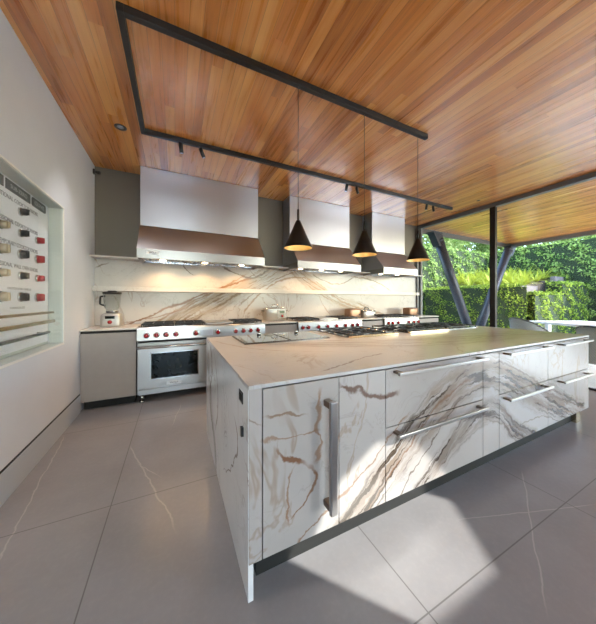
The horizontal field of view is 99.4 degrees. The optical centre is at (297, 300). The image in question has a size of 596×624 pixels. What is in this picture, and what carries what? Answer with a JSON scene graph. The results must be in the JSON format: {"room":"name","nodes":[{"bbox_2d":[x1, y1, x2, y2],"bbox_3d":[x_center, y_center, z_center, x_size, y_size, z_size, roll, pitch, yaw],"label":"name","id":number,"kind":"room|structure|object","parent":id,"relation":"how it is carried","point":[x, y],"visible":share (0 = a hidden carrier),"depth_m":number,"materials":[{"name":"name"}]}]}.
{"room":"store","nodes":[
{"label":"store","id":0,"kind":"room"},
{"bbox_2d":[0,8,94,470],"bbox_3d":[-1.670,-0.276,0.922,0.250,3.083,6.020,0,0,-26],"label":"wall","id":1,"kind":"structure","parent":0,"point":[36,136],"depth_m":2.12,"materials":[{"name":"white paint"}]},
{"bbox_2d":[0,154,63,368],"bbox_3d":[-1.877,-0.241,1.503,0.124,1.327,2.071,0,0,-26],"label":"display case","id":2,"kind":"object","parent":1,"relation":"attached to","point":[16,190],"visible":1,"depth_m":2.06,"materials":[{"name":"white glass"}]},
{"bbox_2d":[0,242,10,253],"bbox_3d":[-2.007,-0.359,1.731,0.053,0.076,0.076,0,0,-26],"label":"sample","id":3,"kind":"object","parent":2,"relation":"attached to","point":[4,248],"visible":1,"depth_m":1.72,"materials":[{"name":"metal"}]},
{"bbox_2d":[0,291,10,301],"bbox_3d":[-2.007,-0.029,1.731,0.053,0.076,0.076,0,0,-26],"label":"sample","id":4,"kind":"object","parent":2,"relation":"attached to","point":[4,296],"visible":1,"depth_m":1.72,"materials":[{"name":"metal"}]},
{"bbox_2d":[0,219,10,228],"bbox_3d":[-2.007,-0.522,1.731,0.053,0.064,0.064,0,0,-26],"label":"sample","id":5,"kind":"object","parent":2,"relation":"attached to","point":[4,224],"visible":1,"depth_m":1.72,"materials":[{"name":"metal"}]},
{"bbox_2d":[0,268,10,276],"bbox_3d":[-2.007,-0.194,1.731,0.053,0.064,0.064,0,0,-26],"label":"sample","id":6,"kind":"object","parent":2,"relation":"attached to","point":[3,272],"visible":1,"depth_m":1.72,"materials":[{"name":"metal"}]},
{"bbox_2d":[17,249,29,258],"bbox_3d":[-2.119,-0.359,1.960,0.053,0.076,0.076,0,0,-26],"label":"sample","id":7,"kind":"object","parent":2,"relation":"attached to","point":[22,254],"visible":1,"depth_m":1.94,"materials":[{"name":"metal"}]},
{"bbox_2d":[17,292,29,301],"bbox_3d":[-2.119,-0.029,1.960,0.053,0.076,0.076,0,0,-26],"label":"sample","id":8,"kind":"object","parent":2,"relation":"attached to","point":[21,296],"visible":1,"depth_m":1.94,"materials":[{"name":"metal"}]},
{"bbox_2d":[18,207,29,215],"bbox_3d":[-2.119,-0.688,1.960,0.053,0.064,0.064,0,0,-26],"label":"sample","id":9,"kind":"object","parent":2,"relation":"attached to","point":[21,211],"visible":1,"depth_m":1.94,"materials":[{"name":"metal"}]},
{"bbox_2d":[18,271,29,279],"bbox_3d":[-2.119,-0.194,1.960,0.053,0.064,0.064,0,0,-26],"label":"sample","id":10,"kind":"object","parent":2,"relation":"attached to","point":[21,275],"visible":1,"depth_m":1.94,"materials":[{"name":"metal"}]},
{"bbox_2d":[18,229,29,236],"bbox_3d":[-2.119,-0.522,1.960,0.053,0.064,0.064,0,0,-26],"label":"sample","id":11,"kind":"object","parent":2,"relation":"attached to","point":[21,233],"visible":1,"depth_m":1.94,"materials":[{"name":"metal"}]},
{"bbox_2d":[0,331,49,345],"bbox_3d":[-1.924,0.281,1.577,0.068,0.026,1.520,0,0,-26],"label":"sample","id":12,"kind":"object","parent":2,"relation":"in","point":[45,332],"visible":1,"depth_m":1.87,"materials":[{"name":"grey metal"}]},
{"bbox_2d":[0,311,53,318],"bbox_3d":[-1.942,0.106,1.612,0.066,0.022,1.600,0,0,-26],"label":"sample","id":13,"kind":"object","parent":2,"relation":"in","point":[47,312],"visible":1,"depth_m":1.89,"materials":[{"name":"brown metal"}]},
{"bbox_2d":[0,319,55,331],"bbox_3d":[-1.945,0.188,1.622,0.070,0.030,1.620,0,0,-26],"label":"sample","id":14,"kind":"object","parent":2,"relation":"in","point":[7,328],"visible":1,"depth_m":1.89,"materials":[{"name":"gold metal"}]},
{"bbox_2d":[34,255,44,263],"bbox_3d":[-2.233,-0.359,2.194,0.053,0.076,0.076,0,0,-26],"label":"sample","id":15,"kind":"object","parent":2,"relation":"attached to","point":[38,259],"visible":1,"depth_m":2.17,"materials":[{"name":"metal"}]},
{"bbox_2d":[34,293,44,301],"bbox_3d":[-2.233,-0.029,2.194,0.053,0.076,0.076,0,0,-26],"label":"sample","id":16,"kind":"object","parent":2,"relation":"attached to","point":[38,297],"visible":1,"depth_m":2.17,"materials":[{"name":"metal"}]},
{"bbox_2d":[35,237,44,243],"bbox_3d":[-2.233,-0.522,2.194,0.053,0.064,0.064,0,0,-26],"label":"sample","id":17,"kind":"object","parent":2,"relation":"attached to","point":[38,240],"visible":1,"depth_m":2.18,"materials":[{"name":"metal"}]},
{"bbox_2d":[35,275,44,281],"bbox_3d":[-2.233,-0.194,2.194,0.053,0.064,0.064,0,0,-26],"label":"sample","id":18,"kind":"object","parent":2,"relation":"attached to","point":[38,278],"visible":1,"depth_m":2.18,"materials":[{"name":"metal"}]},
{"bbox_2d":[0,394,79,473],"bbox_3d":[-1.378,1.064,0.614,0.006,0.012,5.010,0,0,-26],"label":"trim","id":19,"kind":"structure","parent":1,"relation":"attached to","point":[57,416],"depth_m":1.98,"materials":[{"name":"black metal"}]},
{"bbox_2d":[0,395,80,506],"bbox_3d":[-1.375,1.168,0.615,0.012,0.196,5.010,0,0,-26],"label":"baseboard","id":20,"kind":"structure","parent":1,"relation":"attached to","point":[17,471],"depth_m":1.93,"materials":[{"name":"grey paint"}]},
{"bbox_2d":[95,166,416,271],"bbox_3d":[0.052,-0.276,4.942,6.368,3.083,0.300,0,0,-26],"label":"wall","id":21,"kind":"structure","parent":0,"point":[117,193],"depth_m":3.58,"materials":[{"name":"grey paint"}]},
{"bbox_2d":[137,166,264,269],"bbox_3d":[-1.374,-1.172,3.731,1.639,1.282,0.629,0,0,-26],"label":"range hood","id":22,"kind":"object","parent":21,"relation":"attached to","point":[183,217],"visible":0.99,"depth_m":3.63,"materials":[{"name":"metal"}]},
{"bbox_2d":[94,259,415,324],"bbox_3d":[0.056,-0.117,4.764,6.217,0.895,0.020,0,0,-26],"label":"backsplash","id":23,"kind":"structure","parent":21,"relation":"attached to","point":[135,307],"depth_m":4.18,"materials":[{"name":"white stone"}]},
{"bbox_2d":[89,254,423,276],"bbox_3d":[0.105,-0.576,4.661,6.218,0.020,0.249,0,0,-26],"label":"marble ledge","id":24,"kind":"object","parent":23,"relation":"on","point":[90,255],"visible":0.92,"depth_m":3.60,"materials":[{"name":"white stone"}]},
{"bbox_2d":[92,286,418,294],"bbox_3d":[0.081,-0.163,4.711,6.218,0.067,0.100,0,0,-26],"label":"shelf","id":25,"kind":"object","parent":21,"relation":"attached to","point":[94,288],"visible":1,"depth_m":4.09,"materials":[{"name":"white stone"}]},
{"bbox_2d":[283,196,360,274],"bbox_3d":[0.434,-1.172,4.614,1.277,1.282,0.624,0,0,-26],"label":"range hood","id":26,"kind":"object","parent":21,"relation":"attached to","point":[325,225],"visible":1,"depth_m":4.55,"materials":[{"name":"metal"}]},
{"bbox_2d":[362,212,417,277],"bbox_3d":[1.937,-1.172,5.343,0.939,1.282,0.629,0,0,-26],"label":"range hood","id":27,"kind":"object","parent":21,"relation":"attached to","point":[386,233],"visible":0.97,"depth_m":5.27,"materials":[{"name":"metal"}]},
{"bbox_2d":[415,228,418,314],"bbox_3d":[2.888,-0.238,6.123,0.065,3.008,0.060,0,0,-26],"label":"trim","id":28,"kind":"structure","parent":21,"relation":"attached to","point":[416,263],"depth_m":6.10,"materials":[{"name":"grey metal"}]},
{"bbox_2d":[419,228,422,314],"bbox_3d":[3.279,-0.238,5.474,0.060,3.008,1.570,0,0,-26],"label":"window","id":29,"kind":"structure","parent":21,"relation":"in","point":[420,229],"depth_m":6.09,"materials":[{"name":"grey glass"}]},
{"bbox_2d":[417,171,595,228],"bbox_3d":[4.175,-1.780,3.658,0.100,0.075,5.620,0,0,-26],"label":"trim","id":30,"kind":"structure","parent":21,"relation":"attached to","point":[587,177],"depth_m":4.34,"materials":[{"name":"grey metal"}]},
{"bbox_2d":[0,0,595,225],"bbox_3d":[1.156,-1.967,2.299,6.638,0.300,6.020,0,0,-26],"label":"ceiling","id":31,"kind":"structure","parent":0,"point":[502,92],"depth_m":2.19,"materials":[{"name":"brown wood"}]},
{"bbox_2d":[114,123,126,130],"bbox_3d":[-1.856,-1.813,2.644,0.110,0.005,0.110,0,0,-26],"label":"recessed light","id":32,"kind":"object","parent":31,"relation":"in","point":[120,127],"visible":1,"depth_m":2.64,"materials":[{"name":"black metal"}]},
{"bbox_2d":[116,0,452,209],"bbox_3d":[0.943,-1.792,3.235,5.172,0.050,1.281,0,0,-26],"label":"track rail","id":33,"kind":"object","parent":31,"relation":"attached to","point":[123,11],"visible":1,"depth_m":2.11,"materials":[{"name":"black metal"}]},
{"bbox_2d":[179,142,183,153],"bbox_3d":[-1.309,-1.710,2.832,0.042,0.113,0.056,0,0,19],"label":"track spotlight","id":34,"kind":"object","parent":33,"relation":"attached to","point":[180,143],"visible":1,"depth_m":2.82,"materials":[{"name":"black metal"}]},
{"bbox_2d":[199,147,205,157],"bbox_3d":[-1.110,-1.712,2.929,0.080,0.111,0.042,0,0,-39],"label":"track spotlight","id":35,"kind":"object","parent":33,"relation":"attached to","point":[200,148],"visible":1,"depth_m":2.91,"materials":[{"name":"black metal"}]},
{"bbox_2d":[284,209,311,250],"bbox_3d":[0.002,-1.101,2.086,0.230,1.333,0.230,0,0,-26],"label":"pendant lamp","id":36,"kind":"object","parent":33,"relation":"hanging from","point":[298,240],"visible":1,"depth_m":2.04,"materials":[{"name":"black metal"}]},
{"bbox_2d":[352,114,376,256],"bbox_3d":[0.628,-1.101,2.392,0.230,1.333,0.230,0,0,-26],"label":"pendant lamp","id":37,"kind":"object","parent":33,"relation":"hanging from","point":[364,247],"visible":1,"depth_m":2.36,"materials":[{"name":"black metal"}]},
{"bbox_2d":[406,230,429,261],"bbox_3d":[1.284,-1.101,2.711,0.230,1.333,0.230,0,0,-26],"label":"pendant lamp","id":38,"kind":"object","parent":33,"relation":"hanging from","point":[417,253],"visible":1,"depth_m":2.66,"materials":[{"name":"black metal"}]},
{"bbox_2d":[0,386,595,623],"bbox_3d":[1.192,1.326,2.316,6.718,0.120,6.020,0,0,-26],"label":"floor","id":39,"kind":"structure","parent":0,"point":[123,519],"depth_m":1.30,"materials":[{"name":"tile"}]},
{"bbox_2d":[80,329,136,409],"bbox_3d":[-2.362,0.810,3.257,0.544,0.912,0.605,0,0,-26],"label":"base cabinet","id":40,"kind":"object","parent":39,"relation":"on","point":[108,359],"visible":0.94,"depth_m":2.98,"materials":[{"name":"beige paint"}]},
{"bbox_2d":[80,324,140,331],"bbox_3d":[-2.356,0.341,3.245,0.544,0.020,0.599,0,0,-26],"label":"countertop","id":41,"kind":"structure","parent":40,"relation":"on","point":[125,326],"depth_m":3.06,"materials":[{"name":"stone"}]},
{"bbox_2d":[99,291,123,326],"bbox_3d":[-2.405,0.101,3.247,0.253,0.461,0.241,0,0,-23],"label":"blender","id":42,"kind":"object","parent":41,"relation":"on","point":[110,318],"visible":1,"depth_m":3.18,"materials":[{"name":"metal"}]},
{"bbox_2d":[136,318,264,402],"bbox_3d":[-1.347,0.778,3.676,1.634,0.975,0.692,0,0,-26],"label":"range cooker","id":43,"kind":"object","parent":39,"relation":"on","point":[171,356],"visible":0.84,"depth_m":3.28,"materials":[{"name":"metal"}]},
{"bbox_2d":[265,323,296,333],"bbox_3d":[-0.392,0.810,4.217,0.544,0.912,0.605,0,0,-26],"label":"base cabinet","id":44,"kind":"object","parent":39,"relation":"on","point":[279,327],"visible":0.21,"depth_m":3.94,"materials":[{"name":"beige paint"}]},
{"bbox_2d":[260,320,296,323],"bbox_3d":[-0.387,0.341,4.205,0.544,0.020,0.599,0,0,-26],"label":"countertop","id":45,"kind":"structure","parent":44,"relation":"on","point":[285,321],"depth_m":4.04,"materials":[{"name":"stone"}]},
{"bbox_2d":[261,304,286,320],"bbox_3d":[-0.390,0.191,4.225,0.436,0.280,0.319,0,0,-23],"label":"slow cooker","id":46,"kind":"object","parent":45,"relation":"on","point":[271,313],"visible":0.99,"depth_m":4.10,"materials":[{"name":"metal"}]},
{"bbox_2d":[286,315,361,331],"bbox_3d":[0.461,0.778,4.556,1.276,0.975,0.692,0,0,-26],"label":"range cooker","id":47,"kind":"object","parent":39,"relation":"on","point":[306,323],"visible":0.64,"depth_m":4.31,"materials":[{"name":"metal"}]},
{"bbox_2d":[362,319,382,326],"bbox_3d":[1.258,0.810,5.021,0.552,0.912,0.605,0,0,-26],"label":"base cabinet","id":48,"kind":"object","parent":39,"relation":"on","point":[366,323],"visible":0.19,"depth_m":4.75,"materials":[{"name":"beige paint"}]},
{"bbox_2d":[358,317,382,319],"bbox_3d":[1.264,0.341,5.009,0.552,0.020,0.599,0,0,-26],"label":"countertop","id":49,"kind":"structure","parent":48,"relation":"on","point":[371,318],"depth_m":4.72,"materials":[{"name":"stone"}]},
{"bbox_2d":[344,308,360,317],"bbox_3d":[1.082,0.240,4.947,0.314,0.181,0.220,0,0,-26],"label":"toaster","id":50,"kind":"object","parent":49,"relation":"on","point":[356,312],"visible":0.85,"depth_m":4.86,"materials":[{"name":"brown metal"}]},
{"bbox_2d":[361,307,375,317],"bbox_3d":[1.381,0.224,5.088,0.336,0.214,0.274,0,0,-26],"label":"roaster","id":51,"kind":"object","parent":49,"relation":"on","point":[365,313],"visible":0.86,"depth_m":4.98,"materials":[{"name":"metal"}]},
{"bbox_2d":[375,314,419,325],"bbox_3d":[1.963,0.778,5.288,0.938,0.975,0.692,0,0,-26],"label":"range cooker","id":52,"kind":"object","parent":39,"relation":"on","point":[387,319],"visible":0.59,"depth_m":5.07,"materials":[{"name":"metal"}]},
{"bbox_2d":[403,307,417,315],"bbox_3d":[2.530,0.240,5.652,0.330,0.181,0.230,0,0,-26],"label":"pot","id":53,"kind":"object","parent":52,"relation":"on","point":[408,310],"visible":0.88,"depth_m":5.57,"materials":[{"name":"brown metal"}]},
{"bbox_2d":[207,323,593,602],"bbox_3d":[1.080,0.811,2.506,3.609,0.910,1.624,0,0,-26],"label":"kitchen island","id":54,"kind":"object","parent":39,"relation":"on","point":[311,442],"visible":1,"depth_m":1.45,"materials":[{"name":"white stone"}]},
{"bbox_2d":[240,426,243,436],"bbox_3d":[-0.252,0.586,1.134,0.012,0.040,0.020,0,0,-26],"label":"power outlet","id":55,"kind":"object","parent":54,"relation":"attached to","point":[241,427],"depth_m":1.13,"materials":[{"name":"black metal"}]},
{"bbox_2d":[207,323,588,389],"bbox_3d":[1.071,0.364,2.539,3.597,0.017,1.556,0,0,-26],"label":"island countertop","id":56,"kind":"structure","parent":54,"relation":"on","point":[264,365],"depth_m":1.81,"materials":[{"name":"stone"}]},
{"bbox_2d":[232,332,289,344],"bbox_3d":[-0.359,0.336,2.356,0.407,0.040,0.510,0,0,-26],"label":"glass cooktop","id":57,"kind":"object","parent":56,"relation":"in","point":[258,338],"visible":1,"depth_m":2.31,"materials":[{"name":"glass"}]},
{"bbox_2d":[272,330,329,340],"bbox_3d":[0.012,0.336,2.536,0.407,0.040,0.510,0,0,-26],"label":"glass cooktop","id":58,"kind":"object","parent":56,"relation":"in","point":[292,336],"visible":0.96,"depth_m":2.44,"materials":[{"name":"glass"}]},
{"bbox_2d":[318,326,398,337],"bbox_3d":[0.644,0.336,2.811,0.620,0.041,0.630,0,0,-26],"label":"gas cooktop","id":59,"kind":"object","parent":56,"relation":"in","point":[354,331],"visible":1,"depth_m":2.68,"materials":[{"name":"silver metal"}]},
{"bbox_2d":[371,323,448,333],"bbox_3d":[1.377,0.339,3.168,0.650,0.035,0.630,0,0,-26],"label":"gas cooktop","id":60,"kind":"object","parent":56,"relation":"in","point":[410,328],"visible":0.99,"depth_m":3.04,"materials":[{"name":"silver metal"}]},
{"bbox_2d":[371,326,430,332],"bbox_3d":[1.368,0.351,3.186,0.650,0.010,0.590,0,0,-26],"label":"tray","id":61,"kind":"object","parent":60,"relation":"on","point":[405,329],"depth_m":3.05,"materials":[{"name":"metal"}]},
{"bbox_2d":[409,322,476,329],"bbox_3d":[1.977,0.339,3.488,0.630,0.035,0.580,0,0,-26],"label":"gas cooktop","id":62,"kind":"object","parent":56,"relation":"in","point":[450,326],"visible":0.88,"depth_m":3.40,"materials":[{"name":"silver metal"}]},
{"bbox_2d":[414,324,476,329],"bbox_3d":[1.977,0.351,3.488,0.630,0.010,0.580,0,0,-26],"label":"tray","id":63,"kind":"object","parent":62,"relation":"on","point":[449,326],"depth_m":3.32,"materials":[{"name":"metal"}]},
{"bbox_2d":[419,317,437,323],"bbox_3d":[2.666,0.810,5.706,0.679,0.912,0.605,0,0,-26],"label":"base cabinet","id":64,"kind":"object","parent":39,"relation":"on","point":[422,319],"visible":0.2,"depth_m":5.44,"materials":[{"name":"beige paint"}]},
{"bbox_2d":[417,315,438,317],"bbox_3d":[2.671,0.341,5.694,0.679,0.020,0.599,0,0,-26],"label":"countertop","id":65,"kind":"structure","parent":64,"relation":"on","point":[418,316],"depth_m":5.52,"materials":[{"name":"stone"}]},
{"bbox_2d":[490,206,595,390],"bbox_3d":[4.512,-0.238,2.943,0.070,3.008,4.040,0,0,-26],"label":"window","id":66,"kind":"structure","parent":39,"relation":"on","point":[493,210],"depth_m":4.69,"materials":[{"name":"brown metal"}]},
{"label":"outside","id":67,"kind":"structure","parent":0,"visible":0},
{"bbox_3d":[4.611,1.531,13.369,100.000,0.270,100.000,0,0,-26],"label":"lawn","id":68,"kind":"structure","parent":67,"visible":0},
{"bbox_2d":[423,234,471,249],"bbox_3d":[8.149,-2.796,16.322,5.424,8.131,6.126,0,0,41],"label":"tree","id":69,"kind":"object","parent":68,"relation":"on","point":[452,243],"visible":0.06,"depth_m":14.15,"materials":[{"name":"green plant"}]},
{"bbox_2d":[458,241,544,252],"bbox_3d":[12.702,-2.546,16.581,6.286,7.630,6.478,0,0,2],"label":"tree","id":70,"kind":"object","parent":68,"relation":"on","point":[479,247],"visible":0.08,"depth_m":16.11,"materials":[{"name":"green plant"}]},
{"bbox_2d":[536,234,595,245],"bbox_3d":[16.094,-3.111,13.305,6.079,8.760,7.062,0,0,38],"label":"tree","id":71,"kind":"object","parent":68,"relation":"on","point":[595,234],"visible":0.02,"depth_m":13.37,"materials":[{"name":"green plant"}]},
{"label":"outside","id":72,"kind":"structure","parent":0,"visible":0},
{"bbox_2d":[588,364,595,387],"bbox_3d":[3.876,1.329,-1.449,21.700,0.115,34.000,0,0,-26],"label":"patio","id":73,"kind":"structure","parent":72,"point":[592,368],"depth_m":4.22,"materials":[{"name":"stone"}]},
{"bbox_2d":[423,244,488,312],"bbox_3d":[4.688,-0.555,10.672,9.703,3.740,1.430,0,0,-26],"label":"hedge","id":74,"kind":"object","parent":73,"relation":"on","point":[466,261],"visible":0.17,"depth_m":11.02,"materials":[{"name":"green plant"}]},
{"bbox_2d":[423,282,528,327],"bbox_3d":[6.122,0.350,8.943,1.156,1.902,3.213,0,0,-26],"label":"hedge","id":75,"kind":"object","parent":73,"relation":"on","point":[512,300],"visible":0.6,"depth_m":8.38,"materials":[{"name":"green plant"}]},
{"bbox_2d":[443,278,549,291],"bbox_3d":[8.123,0.044,10.270,3.600,2.444,2.350,0,0,-26],"label":"planting bed","id":76,"kind":"object","parent":73,"relation":"on","point":[541,286],"visible":0.11,"depth_m":9.50,"materials":[{"name":"concrete"}]},
{"bbox_2d":[460,275,477,285],"bbox_3d":[6.827,-0.838,9.972,0.921,0.524,0.762,0,0,-30],"label":"leaf plant","id":77,"kind":"object","parent":76,"relation":"on","point":[471,280],"visible":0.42,"depth_m":9.90,"materials":[{"name":"green plant"}]},
{"bbox_2d":[461,273,477,284],"bbox_3d":[6.955,-0.956,10.447,0.852,0.586,1.030,0,0,32],"label":"leaf plant","id":78,"kind":"object","parent":76,"relation":"on","point":[461,273],"visible":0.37,"depth_m":10.32,"materials":[{"name":"green plant"}]},
{"bbox_2d":[463,275,481,285],"bbox_3d":[6.611,-0.762,9.554,0.861,0.540,0.936,0,0,-40],"label":"leaf plant","id":79,"kind":"object","parent":76,"relation":"in","point":[468,282],"visible":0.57,"depth_m":9.65,"materials":[{"name":"green plant"}]},
{"bbox_2d":[502,268,516,282],"bbox_3d":[8.065,-1.002,10.042,1.170,0.658,0.852,0,0,-23],"label":"leaf plant","id":80,"kind":"object","parent":76,"relation":"in","point":[508,278],"visible":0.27,"depth_m":9.80,"materials":[{"name":"green plant"}]},
{"bbox_2d":[504,273,519,283],"bbox_3d":[7.541,-0.735,8.966,0.863,0.541,0.939,0,0,6],"label":"leaf plant","id":81,"kind":"object","parent":76,"relation":"on","point":[512,279],"visible":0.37,"depth_m":8.78,"materials":[{"name":"green plant"}]},
{"bbox_2d":[502,274,536,284],"bbox_3d":[7.870,-0.746,8.960,0.679,0.466,0.820,0,0,-32],"label":"leaf plant","id":82,"kind":"object","parent":76,"relation":"in","point":[518,281],"visible":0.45,"depth_m":8.88,"materials":[{"name":"green plant"}]},
{"bbox_2d":[506,269,540,284],"bbox_3d":[7.955,-0.852,9.078,0.764,0.589,1.048,0,0,1],"label":"leaf plant","id":83,"kind":"object","parent":76,"relation":"in","point":[521,274],"visible":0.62,"depth_m":9.01,"materials":[{"name":"green plant"}]},
{"bbox_2d":[519,270,554,281],"bbox_3d":[9.070,-0.976,9.562,0.746,0.513,0.902,0,0,-14],"label":"leaf plant","id":84,"kind":"object","parent":76,"relation":"on","point":[540,275],"visible":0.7,"depth_m":9.49,"materials":[{"name":"green plant"}]},
{"bbox_2d":[526,269,548,278],"bbox_3d":[9.325,-1.010,9.705,0.838,0.471,0.611,0,0,-12],"label":"leaf plant","id":85,"kind":"object","parent":76,"relation":"on","point":[541,269],"visible":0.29,"depth_m":9.85,"materials":[{"name":"green plant"}]},
{"bbox_2d":[527,265,555,277],"bbox_3d":[9.898,-1.183,10.112,1.123,0.647,1.032,0,0,-18],"label":"leaf plant","id":86,"kind":"object","parent":76,"relation":"on","point":[550,271],"visible":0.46,"depth_m":10.06,"materials":[{"name":"green plant"}]},
{"bbox_2d":[529,268,556,279],"bbox_3d":[9.739,-1.103,9.967,0.846,0.539,0.978,0,0,-38],"label":"leaf plant","id":87,"kind":"object","parent":76,"relation":"on","point":[550,268],"visible":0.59,"depth_m":9.90,"materials":[{"name":"green plant"}]},
{"bbox_2d":[548,274,570,281],"bbox_3d":[10.158,-0.679,9.751,0.630,0.786,0.636,0,0,-26],"label":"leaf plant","id":88,"kind":"object","parent":76,"relation":"on","point":[566,277],"visible":0.3,"depth_m":9.67,"materials":[{"name":"green plant"}]},
{"bbox_2d":[509,317,555,331],"bbox_3d":[4.874,0.808,5.298,0.700,0.923,0.740,0,0,0],"label":"woven armchair","id":89,"kind":"object","parent":73,"relation":"on","point":[515,323],"visible":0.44,"depth_m":5.13,"materials":[{"name":"grey wicker"}]},
{"bbox_2d":[487,235,595,321],"bbox_3d":[11.758,-0.582,8.568,1.507,3.806,11.425,0,0,-26],"label":"hedge","id":90,"kind":"object","parent":73,"relation":"on","point":[575,258],"visible":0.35,"depth_m":9.89,"materials":[{"name":"green plant"}]},
{"bbox_2d":[527,290,564,332],"bbox_3d":[7.735,0.460,8.120,1.962,1.680,0.758,0,0,-26],"label":"hedge","id":91,"kind":"object","parent":73,"relation":"on","point":[542,306],"visible":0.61,"depth_m":7.81,"materials":[{"name":"green plant"}]},
{"bbox_2d":[531,321,595,331],"bbox_3d":[6.450,0.883,4.846,1.350,0.765,3.100,0,0,1],"label":"outdoor table","id":92,"kind":"object","parent":73,"relation":"on","point":[548,324],"visible":0.48,"depth_m":5.83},
{"bbox_2d":[545,280,590,333],"bbox_3d":[9.586,0.285,8.950,2.341,2.047,0.644,0,0,-26],"label":"hedge","id":93,"kind":"object","parent":73,"relation":"on","point":[575,298],"visible":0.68,"depth_m":8.69,"materials":[{"name":"green plant"}]},
{"bbox_2d":[575,325,595,364],"bbox_3d":[4.860,0.828,3.955,0.700,0.883,0.740,0,0,-6],"label":"woven armchair","id":94,"kind":"object","parent":73,"relation":"on","point":[585,330],"visible":0.49,"depth_m":3.92,"materials":[{"name":"grey wicker"}]},
{"bbox_3d":[4.939,1.123,7.100,0.800,0.295,0.500,0,0,-26],"label":"footing","id":95,"kind":"object","parent":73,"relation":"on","visible":0},
{"bbox_2d":[426,231,471,323],"bbox_3d":[4.093,-0.346,6.688,1.818,2.732,0.244,0,0,-26],"label":"steel column","id":96,"kind":"structure","parent":95,"relation":"on","point":[436,238],"depth_m":6.56,"materials":[{"name":"grey metal"}]},
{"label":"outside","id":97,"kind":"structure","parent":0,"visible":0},
{"bbox_2d":[423,229,595,247],"bbox_3d":[6.475,-1.892,3.988,4.325,0.370,7.300,0,0,-26],"label":"roof fascia","id":98,"kind":"object","parent":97,"point":[592,232],"visible":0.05,"depth_m":7.13,"materials":[{"name":"grey metal"}]},
{"bbox_2d":[475,245,516,325],"bbox_3d":[5.913,-0.342,7.575,2.094,2.740,0.244,0,0,-26],"label":"steel column","id":99,"kind":"structure","parent":98,"relation":"attached to","point":[508,251],"depth_m":7.53,"materials":[{"name":"grey metal"}]},
{"bbox_2d":[424,179,595,243],"bbox_3d":[6.461,-1.927,3.948,4.265,0.220,7.240,0,0,-26],"label":"soffit","id":100,"kind":"structure","parent":98,"relation":"attached to","point":[571,209],"depth_m":5.65,"materials":[{"name":"brown wood"}]},
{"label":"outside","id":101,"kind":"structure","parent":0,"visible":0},
{"bbox_2d":[517,285,537,291],"bbox_3d":[7.872,-0.224,8.707,1.180,0.580,0.160,0,0,-26],"label":"stone block","id":102,"kind":"object","parent":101,"point":[529,288],"visible":0.24,"depth_m":8.71,"materials":[{"name":"grey stone"}]},
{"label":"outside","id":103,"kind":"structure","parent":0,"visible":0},
{"bbox_2d":[550,276,563,284],"bbox_3d":[9.678,-0.564,9.453,0.680,0.660,0.160,0,0,-26],"label":"stone block","id":104,"kind":"object","parent":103,"point":[554,278],"visible":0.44,"depth_m":9.33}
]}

